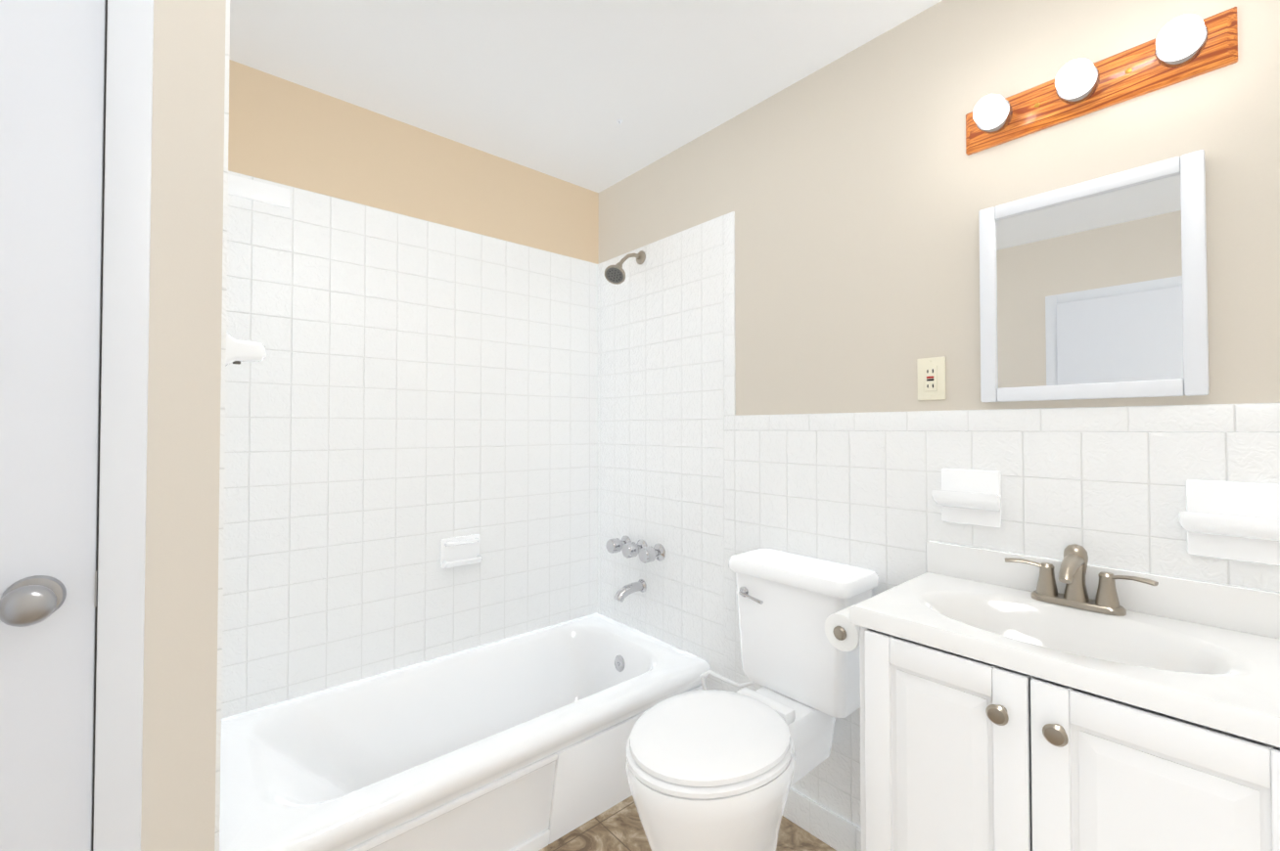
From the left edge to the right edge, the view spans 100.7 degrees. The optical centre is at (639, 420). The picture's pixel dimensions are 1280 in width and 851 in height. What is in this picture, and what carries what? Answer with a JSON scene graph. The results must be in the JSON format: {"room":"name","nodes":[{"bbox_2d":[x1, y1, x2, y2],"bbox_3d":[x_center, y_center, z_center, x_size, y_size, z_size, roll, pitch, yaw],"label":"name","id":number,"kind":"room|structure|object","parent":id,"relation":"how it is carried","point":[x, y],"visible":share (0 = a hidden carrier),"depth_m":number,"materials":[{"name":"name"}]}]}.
{"room":"bathroom","nodes":[
{"label":"bathroom","id":0,"kind":"room"},
{"bbox_2d":[92,0,226,850],"bbox_3d":[-1.409,0.081,0.949,0.990,2.440,0.875,1,-1,-41],"label":"wall","id":1,"kind":"structure","parent":0,"point":[180,632],"depth_m":0.91,"materials":[{"name":"paint"}]},
{"bbox_2d":[0,0,105,850],"bbox_3d":[-1.122,0.276,0.597,0.712,2.022,0.103,1,-1,-41],"label":"closet door","id":2,"kind":"structure","parent":1,"relation":"in","point":[52,68],"depth_m":0.81,"materials":[{"name":"wood"}]},
{"bbox_2d":[91,0,153,850],"bbox_3d":[-1.140,0.251,0.617,0.826,2.088,0.055,1,-1,-41],"label":"trim","id":3,"kind":"structure","parent":1,"relation":"attached to","point":[118,688],"depth_m":0.85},
{"bbox_2d":[214,0,229,850],"bbox_3d":[-1.040,0.263,1.282,0.008,2.087,0.837,1,-1,-41],"label":"door frame","id":4,"kind":"structure","parent":1,"relation":"attached to","point":[222,434],"depth_m":0.97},
{"bbox_2d":[225,331,265,366],"bbox_3d":[-0.864,-0.150,1.153,0.078,0.096,0.060,1,-1,-41],"label":"post","id":5,"kind":"object","parent":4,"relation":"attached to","point":[238,351],"visible":0.77,"depth_m":1.14,"materials":[{"name":"ceramic"}]},
{"bbox_2d":[228,59,598,264],"bbox_3d":[-1.169,0.095,1.804,2.675,2.440,0.100,1,-1,-41],"label":"wall","id":6,"kind":"structure","parent":0,"point":[287,132],"depth_m":1.97,"materials":[{"name":"paint"}]},
{"bbox_2d":[221,170,597,719],"bbox_3d":[-0.760,0.276,2.085,1.469,2.087,0.008,1,-1,-41],"label":"wall tile","id":7,"kind":"structure","parent":6,"relation":"attached to","point":[405,395],"depth_m":1.95,"materials":[{"name":"white tile"}]},
{"bbox_2d":[228,174,290,208],"bbox_3d":[-1.222,-0.731,1.692,0.180,0.063,0.004,1,-1,-41],"label":"wall tile","id":8,"kind":"object","parent":7,"relation":"attached to","point":[249,189],"depth_m":1.69,"materials":[{"name":"tile"}]},
{"bbox_2d":[440,534,482,568],"bbox_3d":[-0.699,0.519,2.092,0.160,0.112,0.055,1,-1,-41],"label":"soap dish","id":9,"kind":"object","parent":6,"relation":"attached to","point":[459,551],"visible":1,"depth_m":2.09,"materials":[{"name":"ceramic"}]},
{"bbox_2d":[229,0,942,192],"bbox_3d":[-0.203,-1.194,0.715,2.675,0.100,3.045,1,-1,-41],"label":"ceiling","id":10,"kind":"structure","parent":0,"point":[558,89],"depth_m":1.66,"materials":[{"name":"paint"}]},
{"bbox_2d":[539,795,836,850],"bbox_3d":[-0.203,1.346,0.673,2.675,0.100,3.045,1,-1,-41],"label":"floor","id":11,"kind":"structure","parent":0,"point":[618,827],"depth_m":1.67,"materials":[{"name":"tile"}]},
{"bbox_2d":[219,613,710,850],"bbox_3d":[-0.521,1.115,1.796,1.467,0.400,0.720,1,-1,-41],"label":"tub","id":12,"kind":"object","parent":11,"relation":"on","point":[518,743],"visible":0.88,"depth_m":1.67,"materials":[{"name":"ceramic"}]},
{"bbox_2d":[625,548,878,850],"bbox_3d":[0.234,0.871,1.482,0.746,0.878,0.561,1,-1,-41],"label":"toilet","id":13,"kind":"object","parent":11,"relation":"on","point":[710,770],"visible":1,"depth_m":1.40,"materials":[{"name":"ceramic"}]},
{"bbox_2d":[824,541,1279,850],"bbox_3d":[0.789,0.785,1.055,0.472,1.034,0.774,1,-1,-41],"label":"bathroom vanity","id":14,"kind":"object","parent":11,"relation":"on","point":[1073,701],"visible":1,"depth_m":0.95,"materials":[{"name":"wood"}]},
{"bbox_2d":[598,0,1279,415],"bbox_3d":[0.768,0.090,1.539,0.100,2.440,3.045,1,-1,-41],"label":"wall","id":15,"kind":"structure","parent":0,"point":[857,190],"depth_m":1.45,"materials":[{"name":"paint"}]},
{"bbox_2d":[597,211,735,690],"bbox_3d":[0.073,0.279,2.251,0.008,2.087,0.838,1,-1,-41],"label":"wall tile","id":16,"kind":"structure","parent":15,"relation":"attached to","point":[666,372],"depth_m":2.19,"materials":[{"name":"white tile"}]},
{"bbox_2d":[604,250,645,284],"bbox_3d":[-0.060,-0.661,2.260,0.202,0.174,0.094,1,-1,-41],"label":"shower head","id":17,"kind":"object","parent":16,"relation":"attached to","point":[615,274],"visible":1,"depth_m":2.23},
{"bbox_2d":[606,536,665,602],"bbox_3d":[-0.046,0.645,2.263,0.150,0.247,0.292,1,-1,-41],"label":"tub faucet","id":18,"kind":"object","parent":16,"relation":"attached to","point":[641,548],"visible":1,"depth_m":2.25,"materials":[{"name":"silver metal"}]},
{"bbox_2d":[782,787,861,850],"bbox_3d":[0.539,1.260,1.687,0.010,0.105,0.699,1,-1,-41],"label":"baseboard","id":19,"kind":"structure","parent":15,"relation":"attached to","point":[832,830],"depth_m":1.65,"materials":[{"name":"white tile"}]},
{"bbox_2d":[916,356,945,400],"bbox_3d":[0.788,-0.111,1.435,0.010,0.115,0.070,1,-1,-41],"label":"outlet","id":20,"kind":"object","parent":15,"relation":"attached to","point":[931,379],"visible":1,"depth_m":1.43,"materials":[{"name":"beige plastic"}]},
{"bbox_2d":[724,403,1279,828],"bbox_3d":[0.988,0.638,1.194,0.008,1.333,2.051,1,-1,-41],"label":"tile wainscot","id":21,"kind":"structure","parent":15,"relation":"attached to","point":[1104,486],"depth_m":1.36,"materials":[{"name":"white tile"}]},
{"bbox_2d":[931,468,1001,528],"bbox_3d":[0.828,0.197,1.340,0.052,0.140,0.151,1,-1,-41],"label":"holder","id":22,"kind":"object","parent":21,"relation":"attached to","point":[972,497],"visible":1,"depth_m":1.34,"materials":[{"name":"ceramic"}]},
{"bbox_2d":[1179,479,1279,566],"bbox_3d":[1.146,0.193,0.975,0.052,0.150,0.216,1,-1,-41],"label":"holder","id":23,"kind":"object","parent":21,"relation":"attached to","point":[1233,521],"visible":1,"depth_m":1.00,"materials":[{"name":"ceramic"}]},
{"bbox_2d":[978,149,1209,402],"bbox_3d":[0.991,-0.289,1.193,0.026,0.485,0.390,1,-1,-41],"label":"medicine cabinet","id":24,"kind":"object","parent":15,"relation":"attached to","point":[1095,289],"visible":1,"depth_m":1.16,"materials":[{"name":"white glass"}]},
{"bbox_2d":[965,6,1237,155],"bbox_3d":[0.961,-0.744,1.165,0.117,0.105,0.467,1,-1,-41],"label":"light bar","id":25,"kind":"object","parent":15,"relation":"attached to","point":[1181,48],"visible":1,"depth_m":1.14,"materials":[{"name":"brown wood"}]}
]}

